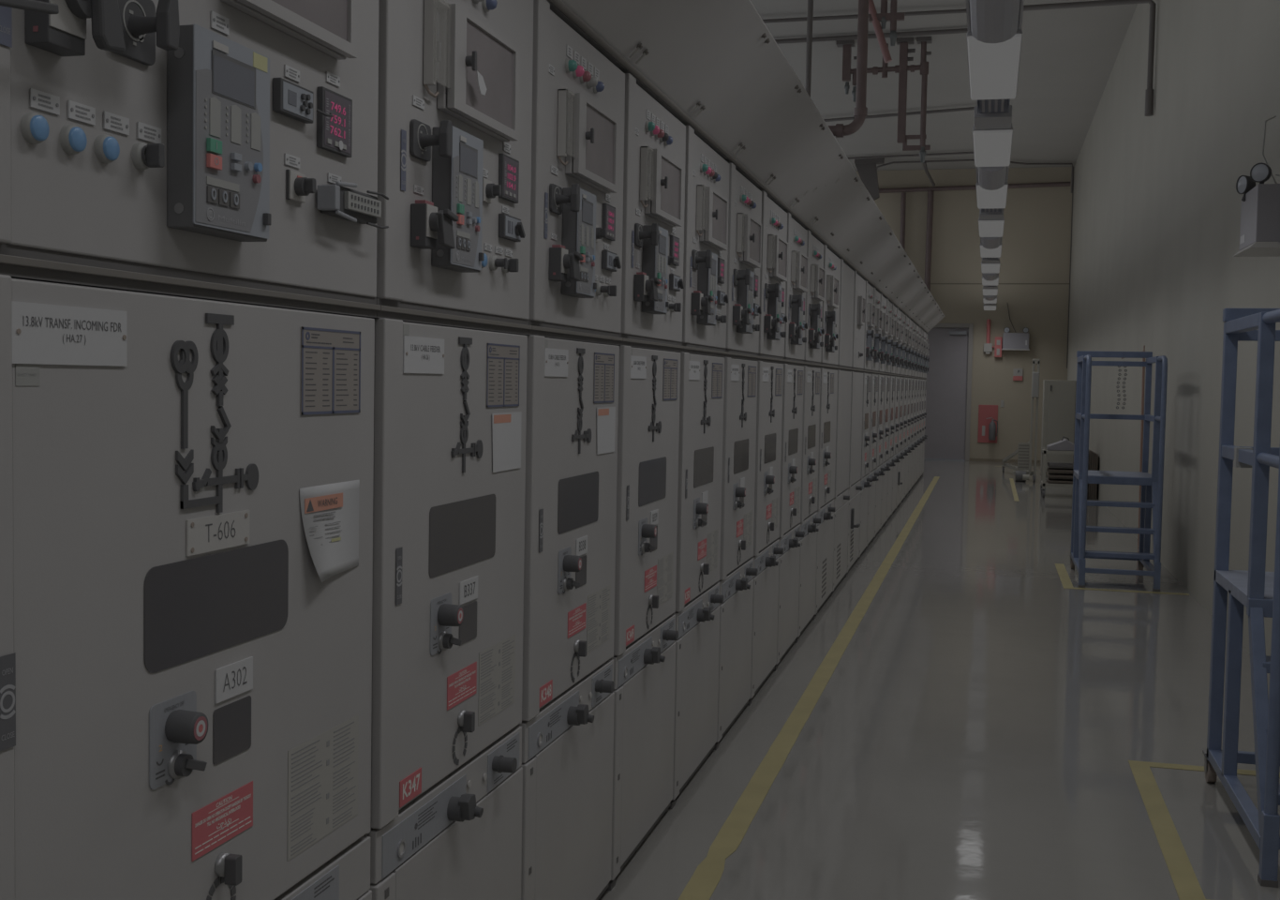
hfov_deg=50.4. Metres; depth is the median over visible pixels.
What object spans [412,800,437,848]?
print
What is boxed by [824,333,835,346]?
switch
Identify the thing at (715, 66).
duct
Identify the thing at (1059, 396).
storage cabinet
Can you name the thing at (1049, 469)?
metal tray
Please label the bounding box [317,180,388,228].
power socket
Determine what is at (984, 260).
connector
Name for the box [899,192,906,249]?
pipe
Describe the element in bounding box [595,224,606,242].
switch
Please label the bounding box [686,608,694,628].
print
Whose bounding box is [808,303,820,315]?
switch
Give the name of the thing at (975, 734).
floor
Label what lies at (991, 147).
ceiling lamp
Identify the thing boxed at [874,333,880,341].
switch
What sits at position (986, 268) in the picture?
ceiling lamp
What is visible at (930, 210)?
pipe
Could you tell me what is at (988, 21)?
pod
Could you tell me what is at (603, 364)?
print
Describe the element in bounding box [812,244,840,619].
tall cabinet
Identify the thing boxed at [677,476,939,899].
floor marking
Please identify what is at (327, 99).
print
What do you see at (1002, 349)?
tray
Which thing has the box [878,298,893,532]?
tall cabinet
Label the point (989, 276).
pod
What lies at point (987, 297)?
pod
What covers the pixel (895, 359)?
switch
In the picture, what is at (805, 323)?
switch
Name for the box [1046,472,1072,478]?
metal tray
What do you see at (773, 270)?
tall cabinet
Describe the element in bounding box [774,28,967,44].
conduit pipe
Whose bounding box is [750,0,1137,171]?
ceiling
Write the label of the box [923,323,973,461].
door
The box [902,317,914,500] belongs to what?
tall cabinet
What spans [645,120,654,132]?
lamp
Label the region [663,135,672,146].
lamp
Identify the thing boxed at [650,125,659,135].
lamp
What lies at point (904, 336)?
tall cabinet
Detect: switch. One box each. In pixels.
[25,0,86,56]
[112,0,179,65]
[285,169,316,202]
[409,119,452,161]
[410,199,458,249]
[482,177,501,203]
[498,213,525,241]
[549,183,580,214]
[549,244,583,281]
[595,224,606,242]
[601,250,621,271]
[633,271,660,301]
[634,223,658,247]
[667,255,674,265]
[669,273,684,291]
[691,249,712,269]
[691,290,713,314]
[716,275,721,283]
[716,290,728,305]
[732,303,751,325]
[733,268,750,285]
[753,302,761,315]
[763,313,780,332]
[764,282,779,297]
[780,312,787,323]
[788,294,802,307]
[788,322,803,338]
[803,320,807,329]
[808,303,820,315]
[808,328,820,342]
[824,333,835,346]
[825,311,835,321]
[865,346,874,357]
[866,329,874,338]
[873,349,880,358]
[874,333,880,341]
[880,336,887,343]
[880,351,887,360]
[886,353,893,361]
[892,355,898,363]
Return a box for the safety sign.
[1012,368,1022,380]
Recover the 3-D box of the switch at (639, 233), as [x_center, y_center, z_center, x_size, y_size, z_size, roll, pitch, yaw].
[0.023,-0.637,4.024,0.062,0.069,0.080,2,3,14]
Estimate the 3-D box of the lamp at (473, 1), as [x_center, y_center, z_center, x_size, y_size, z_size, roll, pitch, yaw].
[-0.320,-0.911,2.719,0.026,0.034,0.034,2,3,14]
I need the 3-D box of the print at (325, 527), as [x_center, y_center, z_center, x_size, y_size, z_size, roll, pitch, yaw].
[-0.501,0.128,2.169,0.002,0.055,0.113,2,3,14]
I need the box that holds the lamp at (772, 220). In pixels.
[770,217,775,223]
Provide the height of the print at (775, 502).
0.145 m
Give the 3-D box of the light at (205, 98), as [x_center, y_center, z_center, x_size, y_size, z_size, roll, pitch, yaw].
[-0.555,-0.430,1.736,0.001,0.039,0.004,2,3,14]
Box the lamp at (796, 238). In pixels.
[793,235,799,241]
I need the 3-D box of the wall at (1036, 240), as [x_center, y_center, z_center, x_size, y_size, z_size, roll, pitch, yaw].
[6.024,-2.724,27.574,5.120,5.850,0.200,2,3,14]
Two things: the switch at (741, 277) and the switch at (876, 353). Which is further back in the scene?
the switch at (876, 353)
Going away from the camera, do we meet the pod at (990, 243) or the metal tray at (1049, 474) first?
the pod at (990, 243)
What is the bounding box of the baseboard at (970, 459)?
[968,458,1041,462]
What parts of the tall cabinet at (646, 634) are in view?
post, post, post, earthing plate, breaker control plate, name plate, lock lever, rail, rail moulding, name plate, door, number plate, earth switch handle, name plate, door, panel, frame, lock knob, hinged door, lock plate, rating plate, glass, knob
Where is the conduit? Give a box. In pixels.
[983,319,994,354]
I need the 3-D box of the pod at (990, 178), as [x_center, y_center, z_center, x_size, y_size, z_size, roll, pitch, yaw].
[2.547,-3.361,9.659,0.224,2.880,0.933,2,3,14]
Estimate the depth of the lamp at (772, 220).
6.41 m
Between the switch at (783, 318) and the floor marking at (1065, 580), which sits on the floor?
the floor marking at (1065, 580)
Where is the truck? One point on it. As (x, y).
(1023, 470)
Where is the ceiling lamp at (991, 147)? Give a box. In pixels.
[972,122,1012,166]
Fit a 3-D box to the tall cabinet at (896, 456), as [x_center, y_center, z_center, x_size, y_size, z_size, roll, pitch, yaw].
[2.347,-0.454,15.879,1.416,2.373,0.799,2,3,14]
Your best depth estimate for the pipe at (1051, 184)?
27.11 m
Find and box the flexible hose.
[922,161,935,186]
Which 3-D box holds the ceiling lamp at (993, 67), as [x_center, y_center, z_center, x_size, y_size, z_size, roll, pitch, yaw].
[1.712,-3.225,6.403,0.234,2.850,1.290,2,3,14]
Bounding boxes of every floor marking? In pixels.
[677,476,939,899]
[1009,477,1019,501]
[1054,563,1190,595]
[1128,759,1279,899]
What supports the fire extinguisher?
hanging from the board
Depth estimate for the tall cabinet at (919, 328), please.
20.27 m
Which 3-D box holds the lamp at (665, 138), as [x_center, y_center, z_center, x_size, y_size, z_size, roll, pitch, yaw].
[0.077,-0.983,4.267,0.026,0.034,0.034,2,3,14]
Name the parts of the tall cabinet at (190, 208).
post, post, lever arm, name plate, name plate, pistol lever, name plate, selector knob, name plate, knob, breaker control plate, rail, rail moulding, lock lever, door, door, number plate, name plate, panel, frame, number plate, name plate, name plate, hinged door, glass, lock plate, rating plate, name plate, name plate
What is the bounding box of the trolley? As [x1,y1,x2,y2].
[1040,446,1087,496]
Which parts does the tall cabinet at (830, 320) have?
post, post, earthing plate, post, rail, earth switch handle, door, door, rating plate, hinged door, glass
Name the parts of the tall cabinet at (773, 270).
post, post, earthing plate, post, breaker control plate, rail, number plate, door, earth switch handle, rail moulding, door, lock plate, frame, panel, rating plate, hinged door, glass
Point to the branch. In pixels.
(875, 18)
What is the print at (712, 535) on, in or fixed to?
attached to the tall cabinet at (698, 598)
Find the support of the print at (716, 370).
attached to the tall cabinet at (698, 598)
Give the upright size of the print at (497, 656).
0.145 m
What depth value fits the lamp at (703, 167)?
4.86 m
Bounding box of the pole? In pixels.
[1121,345,1145,547]
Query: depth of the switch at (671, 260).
4.35 m
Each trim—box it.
[930,282,1069,283]
[1066,173,1073,368]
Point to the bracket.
(867, 169)
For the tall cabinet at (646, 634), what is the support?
on the floor
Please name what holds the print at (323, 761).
attached to the tall cabinet at (190, 208)
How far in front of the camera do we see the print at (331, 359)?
2.18 m
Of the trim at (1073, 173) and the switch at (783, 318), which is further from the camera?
the trim at (1073, 173)
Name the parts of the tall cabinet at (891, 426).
post, post, post, door, door, hinged door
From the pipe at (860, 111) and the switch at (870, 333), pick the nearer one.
the switch at (870, 333)
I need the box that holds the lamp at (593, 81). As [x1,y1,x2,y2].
[585,75,597,89]
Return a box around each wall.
[856,166,1073,460]
[1067,0,1279,673]
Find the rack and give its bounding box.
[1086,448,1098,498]
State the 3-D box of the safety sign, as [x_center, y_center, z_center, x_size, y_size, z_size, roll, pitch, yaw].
[7.543,-1.506,27.119,0.180,0.240,0.032,2,3,14]
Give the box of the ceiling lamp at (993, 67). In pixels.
[966,28,1022,100]
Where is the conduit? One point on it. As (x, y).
(988, 347)
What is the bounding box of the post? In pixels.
[804,0,813,97]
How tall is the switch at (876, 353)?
0.084 m
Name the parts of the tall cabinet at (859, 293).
post, post, post, door, rail, door, hinged door, glass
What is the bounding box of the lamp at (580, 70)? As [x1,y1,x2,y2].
[572,65,584,78]
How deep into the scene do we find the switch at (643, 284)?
4.01 m
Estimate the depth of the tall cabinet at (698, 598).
4.97 m
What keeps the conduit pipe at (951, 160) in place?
attached to the ceiling
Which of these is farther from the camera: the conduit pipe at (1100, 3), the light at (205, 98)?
the conduit pipe at (1100, 3)
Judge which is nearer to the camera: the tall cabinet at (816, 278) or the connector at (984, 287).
the tall cabinet at (816, 278)
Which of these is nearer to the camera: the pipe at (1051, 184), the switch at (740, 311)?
the switch at (740, 311)
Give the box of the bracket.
[854,157,884,200]
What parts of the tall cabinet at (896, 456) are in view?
post, post, post, door, door, hinged door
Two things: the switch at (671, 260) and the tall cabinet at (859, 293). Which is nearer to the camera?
the switch at (671, 260)
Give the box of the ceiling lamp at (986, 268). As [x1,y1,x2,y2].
[981,260,1000,273]
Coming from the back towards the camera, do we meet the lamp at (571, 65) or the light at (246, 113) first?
the lamp at (571, 65)
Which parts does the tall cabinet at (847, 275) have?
post, post, post, rail, door, door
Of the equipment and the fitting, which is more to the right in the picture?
the fitting
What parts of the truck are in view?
slanted leg, frame, guard panel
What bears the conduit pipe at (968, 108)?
attached to the ceiling
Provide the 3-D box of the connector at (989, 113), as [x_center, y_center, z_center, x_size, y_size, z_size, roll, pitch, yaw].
[1.965,-1.907,7.558,0.208,0.070,0.953,2,3,14]
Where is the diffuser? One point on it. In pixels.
(986, 291)
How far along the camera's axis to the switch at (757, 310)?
6.04 m
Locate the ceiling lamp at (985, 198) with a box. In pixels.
[975,181,1008,208]
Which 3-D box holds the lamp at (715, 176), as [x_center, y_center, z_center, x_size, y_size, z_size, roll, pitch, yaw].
[0.276,-1.018,5.041,0.026,0.034,0.034,2,3,14]
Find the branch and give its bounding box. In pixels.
[868,0,904,62]
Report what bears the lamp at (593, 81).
attached to the tall cabinet at (577, 125)
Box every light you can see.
[204,97,207,129]
[225,105,228,135]
[246,113,248,142]
[1001,303,1029,350]
[1232,115,1279,256]
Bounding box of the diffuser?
[982,288,997,295]
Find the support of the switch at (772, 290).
attached to the tall cabinet at (773, 270)
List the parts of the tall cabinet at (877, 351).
post, post, post, door, earth switch handle, door, hinged door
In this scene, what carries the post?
hanging from the ceiling
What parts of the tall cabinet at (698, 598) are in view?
post, post, post, earthing plate, breaker control plate, lock lever, rail, door, number plate, rail moulding, earth switch handle, door, frame, panel, lock plate, lock knob, hinged door, rating plate, glass, knob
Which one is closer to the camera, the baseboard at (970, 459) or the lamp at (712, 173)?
the lamp at (712, 173)
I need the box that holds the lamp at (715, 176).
[710,171,717,179]
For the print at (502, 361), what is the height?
0.114 m
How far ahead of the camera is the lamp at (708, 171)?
4.92 m
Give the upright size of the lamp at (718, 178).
0.034 m
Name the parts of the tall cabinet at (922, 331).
post, door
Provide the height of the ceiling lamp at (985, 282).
2.850 m
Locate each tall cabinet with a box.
[0,0,388,899]
[364,0,533,899]
[517,0,625,899]
[606,73,685,890]
[668,125,729,808]
[713,163,761,749]
[746,191,788,705]
[773,212,808,670]
[794,229,825,642]
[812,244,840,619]
[830,258,854,595]
[844,270,865,577]
[856,280,875,561]
[864,287,882,550]
[872,293,888,540]
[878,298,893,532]
[883,303,898,524]
[890,307,903,517]
[894,311,907,511]
[898,314,910,505]
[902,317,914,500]
[906,320,917,495]
[909,323,920,491]
[912,326,922,487]
[915,327,924,483]
[918,331,927,479]
[920,332,929,476]
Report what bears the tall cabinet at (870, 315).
on the floor
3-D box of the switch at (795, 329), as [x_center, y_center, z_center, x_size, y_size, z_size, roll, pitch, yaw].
[0.818,-0.626,7.131,0.066,0.084,0.077,2,3,14]
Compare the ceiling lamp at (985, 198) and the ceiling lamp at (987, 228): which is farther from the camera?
the ceiling lamp at (987, 228)
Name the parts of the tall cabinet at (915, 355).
post, door, door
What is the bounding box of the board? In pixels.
[977,404,997,443]
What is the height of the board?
0.760 m
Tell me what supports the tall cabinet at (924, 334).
on the floor
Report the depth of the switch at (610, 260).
3.70 m
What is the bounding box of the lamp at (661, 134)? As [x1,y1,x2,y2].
[654,129,664,139]
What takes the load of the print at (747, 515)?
attached to the tall cabinet at (743, 308)
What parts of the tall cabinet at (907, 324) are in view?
post, door, door, hinged door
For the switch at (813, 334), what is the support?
attached to the tall cabinet at (816, 278)
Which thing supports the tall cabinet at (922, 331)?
on the floor
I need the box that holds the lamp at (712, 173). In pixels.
[706,168,714,178]
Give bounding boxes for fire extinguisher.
[986,416,997,440]
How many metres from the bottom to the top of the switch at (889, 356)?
0.084 m
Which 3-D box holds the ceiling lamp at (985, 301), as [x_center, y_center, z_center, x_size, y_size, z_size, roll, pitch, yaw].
[6.167,-4.029,23.766,0.234,2.850,1.290,2,3,14]
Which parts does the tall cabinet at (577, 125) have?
post, post, post, name plate, earthing plate, name plate, name plate, breaker control plate, name plate, rail, lock lever, rail moulding, name plate, door, earth switch handle, number plate, door, name plate, panel, frame, lock knob, name plate, hinged door, name plate, selector knob, glass, lock plate, rating plate, name plate, knob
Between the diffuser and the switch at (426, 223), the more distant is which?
the diffuser
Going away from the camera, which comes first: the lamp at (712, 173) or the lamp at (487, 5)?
the lamp at (487, 5)
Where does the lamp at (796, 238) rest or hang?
attached to the tall cabinet at (797, 264)
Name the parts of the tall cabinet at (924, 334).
post, door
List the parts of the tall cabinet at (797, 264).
post, post, earthing plate, post, breaker control plate, rail, door, rail moulding, earth switch handle, door, rating plate, panel, frame, hinged door, glass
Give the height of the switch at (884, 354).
0.084 m
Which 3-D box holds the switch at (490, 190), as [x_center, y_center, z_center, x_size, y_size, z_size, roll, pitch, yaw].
[-0.305,-0.535,2.809,0.034,0.048,0.048,2,3,14]
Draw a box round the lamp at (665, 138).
[659,132,669,142]
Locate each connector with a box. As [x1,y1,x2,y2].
[973,98,1012,129]
[979,208,1003,219]
[982,257,999,263]
[982,285,997,288]
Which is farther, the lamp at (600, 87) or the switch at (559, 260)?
the lamp at (600, 87)
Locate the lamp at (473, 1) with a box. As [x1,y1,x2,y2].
[472,0,484,3]
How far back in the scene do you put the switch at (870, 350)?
11.55 m
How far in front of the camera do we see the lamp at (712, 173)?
4.97 m
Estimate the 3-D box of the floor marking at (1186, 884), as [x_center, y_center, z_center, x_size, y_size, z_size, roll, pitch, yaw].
[2.207,1.306,4.625,0.885,0.002,1.590,2,3,14]
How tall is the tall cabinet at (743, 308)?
2.373 m
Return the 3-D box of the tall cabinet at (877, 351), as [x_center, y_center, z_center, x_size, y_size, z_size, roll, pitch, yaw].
[1.552,-0.310,12.782,1.416,2.373,0.799,2,3,14]
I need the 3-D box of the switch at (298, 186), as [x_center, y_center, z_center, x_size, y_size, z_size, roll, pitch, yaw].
[-0.505,-0.396,2.042,0.034,0.044,0.048,2,3,14]
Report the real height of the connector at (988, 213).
0.070 m
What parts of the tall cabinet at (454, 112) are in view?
post, post, post, name plate, name plate, earthing plate, breaker control plate, lock lever, rail, rail moulding, door, earth switch handle, panel, door, frame, number plate, lock knob, hinged door, name plate, name plate, glass, selector knob, name plate, rating plate, lock plate, selector knob, name plate, name plate, name plate, knob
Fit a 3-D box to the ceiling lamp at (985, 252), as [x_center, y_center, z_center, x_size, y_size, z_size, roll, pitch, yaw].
[3.939,-3.627,15.084,0.234,2.850,1.290,2,3,14]
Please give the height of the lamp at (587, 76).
0.034 m
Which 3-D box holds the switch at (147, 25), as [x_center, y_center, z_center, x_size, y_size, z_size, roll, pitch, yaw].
[-0.589,-0.513,1.640,0.062,0.080,0.086,2,3,14]
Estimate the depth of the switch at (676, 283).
4.47 m
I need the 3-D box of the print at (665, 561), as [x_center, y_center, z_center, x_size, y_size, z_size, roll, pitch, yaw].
[0.086,0.429,4.524,0.001,0.145,0.207,2,3,14]
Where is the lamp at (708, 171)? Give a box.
[703,166,711,175]
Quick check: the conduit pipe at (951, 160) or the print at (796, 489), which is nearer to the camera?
the print at (796, 489)
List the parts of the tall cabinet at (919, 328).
post, door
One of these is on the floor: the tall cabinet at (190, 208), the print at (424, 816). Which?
the tall cabinet at (190, 208)
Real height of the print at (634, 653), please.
0.058 m
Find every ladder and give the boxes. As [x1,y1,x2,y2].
[1069,350,1167,591]
[1202,308,1279,887]
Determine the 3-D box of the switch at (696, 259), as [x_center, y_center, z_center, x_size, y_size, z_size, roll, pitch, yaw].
[0.222,-0.673,4.798,0.062,0.069,0.080,2,3,14]
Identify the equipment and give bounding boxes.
[1046,436,1073,450]
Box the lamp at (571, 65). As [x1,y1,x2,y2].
[565,58,577,73]
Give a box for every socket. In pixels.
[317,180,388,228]
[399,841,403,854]
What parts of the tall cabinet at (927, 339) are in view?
post, door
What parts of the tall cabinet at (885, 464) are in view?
post, post, post, door, door, hinged door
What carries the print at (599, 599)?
attached to the tall cabinet at (577, 125)
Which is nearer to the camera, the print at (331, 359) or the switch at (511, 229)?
the print at (331, 359)
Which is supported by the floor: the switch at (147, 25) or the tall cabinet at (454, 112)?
the tall cabinet at (454, 112)
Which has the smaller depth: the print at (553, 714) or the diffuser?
the print at (553, 714)
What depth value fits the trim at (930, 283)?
27.10 m
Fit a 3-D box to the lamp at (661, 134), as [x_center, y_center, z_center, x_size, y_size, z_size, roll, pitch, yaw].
[0.062,-0.980,4.209,0.026,0.034,0.034,2,3,14]
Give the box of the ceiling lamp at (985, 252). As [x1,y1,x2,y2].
[980,243,1002,257]
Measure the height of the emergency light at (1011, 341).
0.951 m
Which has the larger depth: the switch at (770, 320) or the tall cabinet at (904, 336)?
the tall cabinet at (904, 336)
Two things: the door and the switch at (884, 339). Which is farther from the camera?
the door
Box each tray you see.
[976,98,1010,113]
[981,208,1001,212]
[1001,348,1029,350]
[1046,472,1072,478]
[1046,477,1072,484]
[1047,461,1073,467]
[1047,467,1073,473]
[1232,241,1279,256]
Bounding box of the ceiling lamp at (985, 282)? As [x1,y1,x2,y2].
[982,276,998,285]
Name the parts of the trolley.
frame post, frame post, rail, frame rail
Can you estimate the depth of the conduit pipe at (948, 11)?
15.85 m
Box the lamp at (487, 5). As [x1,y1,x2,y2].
[481,0,497,12]
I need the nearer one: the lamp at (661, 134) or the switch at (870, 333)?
the lamp at (661, 134)
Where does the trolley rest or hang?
on the floor
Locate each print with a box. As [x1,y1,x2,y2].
[291,721,356,854]
[305,333,357,406]
[309,510,342,551]
[314,875,334,896]
[326,98,329,130]
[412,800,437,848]
[480,640,514,722]
[489,347,517,401]
[493,738,517,783]
[546,707,561,742]
[588,588,610,651]
[595,356,613,398]
[595,668,610,701]
[629,648,639,674]
[658,554,672,604]
[664,362,676,396]
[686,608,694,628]
[707,530,717,570]
[712,366,721,392]
[744,512,751,547]
[772,499,778,528]
[794,487,800,512]
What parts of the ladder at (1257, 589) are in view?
post, under post, rail, rail, rail, platform post, handrail, handrail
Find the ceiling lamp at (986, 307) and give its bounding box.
[983,305,996,310]
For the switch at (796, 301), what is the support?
attached to the tall cabinet at (797, 264)
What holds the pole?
on the floor
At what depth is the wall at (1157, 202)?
10.97 m
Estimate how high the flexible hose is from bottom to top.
0.332 m
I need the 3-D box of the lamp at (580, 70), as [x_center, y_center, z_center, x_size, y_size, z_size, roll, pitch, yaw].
[-0.151,-0.941,3.377,0.026,0.034,0.034,2,3,14]
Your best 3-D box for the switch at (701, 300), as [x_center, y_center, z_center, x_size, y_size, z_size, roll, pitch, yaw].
[0.222,-0.519,4.809,0.066,0.084,0.077,2,3,14]
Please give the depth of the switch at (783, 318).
6.82 m
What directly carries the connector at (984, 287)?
attached to the ceiling lamp at (985, 282)
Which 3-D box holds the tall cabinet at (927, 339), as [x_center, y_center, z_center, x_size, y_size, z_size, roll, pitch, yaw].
[4.135,-0.776,22.846,1.416,2.373,0.799,2,3,14]
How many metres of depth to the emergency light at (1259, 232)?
6.67 m
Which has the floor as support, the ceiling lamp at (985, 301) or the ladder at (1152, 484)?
the ladder at (1152, 484)
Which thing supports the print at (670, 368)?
attached to the tall cabinet at (646, 634)
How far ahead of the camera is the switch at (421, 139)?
2.46 m
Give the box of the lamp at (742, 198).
[739,193,746,202]
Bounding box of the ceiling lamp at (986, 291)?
[982,285,997,295]
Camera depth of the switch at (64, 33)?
1.48 m
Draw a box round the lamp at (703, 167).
[699,163,708,172]
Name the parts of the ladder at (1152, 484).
rail, under post, post, rail, rail, platform post, handrail, post, rail, under post, rail, rail, platform post, handrail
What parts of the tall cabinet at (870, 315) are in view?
post, post, post, door, earth switch handle, door, hinged door, glass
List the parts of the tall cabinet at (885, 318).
post, post, post, door, door, hinged door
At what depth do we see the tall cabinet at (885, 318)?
13.29 m
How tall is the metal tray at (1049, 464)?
0.045 m
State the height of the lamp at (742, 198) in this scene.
0.034 m
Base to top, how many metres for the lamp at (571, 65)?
0.034 m
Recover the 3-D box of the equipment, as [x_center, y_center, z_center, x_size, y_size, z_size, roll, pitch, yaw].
[5.892,-0.093,18.884,0.440,0.197,0.320,2,3,14]
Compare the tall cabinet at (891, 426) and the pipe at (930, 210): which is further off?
the pipe at (930, 210)
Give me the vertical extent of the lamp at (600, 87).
0.034 m
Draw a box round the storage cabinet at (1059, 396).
[1040,379,1076,474]
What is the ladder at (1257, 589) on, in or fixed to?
on the floor
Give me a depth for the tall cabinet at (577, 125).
3.42 m
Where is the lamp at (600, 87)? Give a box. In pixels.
[592,81,604,93]
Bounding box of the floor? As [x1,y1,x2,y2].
[598,459,1279,899]
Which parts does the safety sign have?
sign plate, red panel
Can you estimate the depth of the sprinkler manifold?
17.08 m
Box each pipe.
[762,8,966,23]
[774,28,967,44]
[823,106,974,121]
[828,0,868,137]
[848,151,973,159]
[877,159,1073,193]
[878,181,1070,193]
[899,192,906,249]
[924,190,934,291]
[1023,0,1156,89]
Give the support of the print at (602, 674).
attached to the tall cabinet at (577, 125)
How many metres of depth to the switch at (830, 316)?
8.66 m
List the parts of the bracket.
bracket plate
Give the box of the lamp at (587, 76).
[579,71,591,83]
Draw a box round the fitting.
[1144,89,1154,116]
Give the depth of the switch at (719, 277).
5.12 m
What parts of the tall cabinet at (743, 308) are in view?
post, post, post, earthing plate, breaker control plate, lock lever, rail, number plate, door, earth switch handle, rail moulding, door, lock plate, frame, panel, rating plate, lock knob, hinged door, glass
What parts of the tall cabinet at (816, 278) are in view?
post, post, earthing plate, post, rail, door, earth switch handle, door, rating plate, hinged door, glass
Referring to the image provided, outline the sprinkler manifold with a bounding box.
[836,36,932,162]
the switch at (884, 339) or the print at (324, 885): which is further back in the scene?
the switch at (884, 339)
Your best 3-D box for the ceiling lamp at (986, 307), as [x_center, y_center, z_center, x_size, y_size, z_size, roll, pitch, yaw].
[6.724,-4.130,25.936,0.234,2.850,1.290,2,3,14]
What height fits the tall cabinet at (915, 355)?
2.373 m
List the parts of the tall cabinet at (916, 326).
post, door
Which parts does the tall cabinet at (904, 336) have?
post, post, door, door, hinged door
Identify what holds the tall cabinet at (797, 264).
on the floor
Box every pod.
[966,0,1024,43]
[975,165,1009,190]
[980,237,1002,249]
[982,272,998,281]
[982,295,997,300]
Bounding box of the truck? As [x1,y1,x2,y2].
[1001,358,1040,481]
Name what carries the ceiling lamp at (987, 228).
hanging from the ceiling
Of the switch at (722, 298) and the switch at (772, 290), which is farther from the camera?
the switch at (772, 290)
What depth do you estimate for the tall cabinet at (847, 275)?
9.96 m
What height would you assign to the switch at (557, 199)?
0.069 m
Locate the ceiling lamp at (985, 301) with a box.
[982,297,997,303]
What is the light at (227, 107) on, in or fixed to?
attached to the tall cabinet at (190, 208)
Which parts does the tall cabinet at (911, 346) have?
post, door, door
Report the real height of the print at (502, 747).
0.066 m
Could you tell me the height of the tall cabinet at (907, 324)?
2.373 m
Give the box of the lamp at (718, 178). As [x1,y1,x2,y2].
[713,174,720,182]
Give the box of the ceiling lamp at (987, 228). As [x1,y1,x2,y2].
[978,217,1004,237]
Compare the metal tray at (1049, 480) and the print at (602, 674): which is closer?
the print at (602, 674)
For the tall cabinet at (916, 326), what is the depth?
19.48 m
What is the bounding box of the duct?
[546,0,945,333]

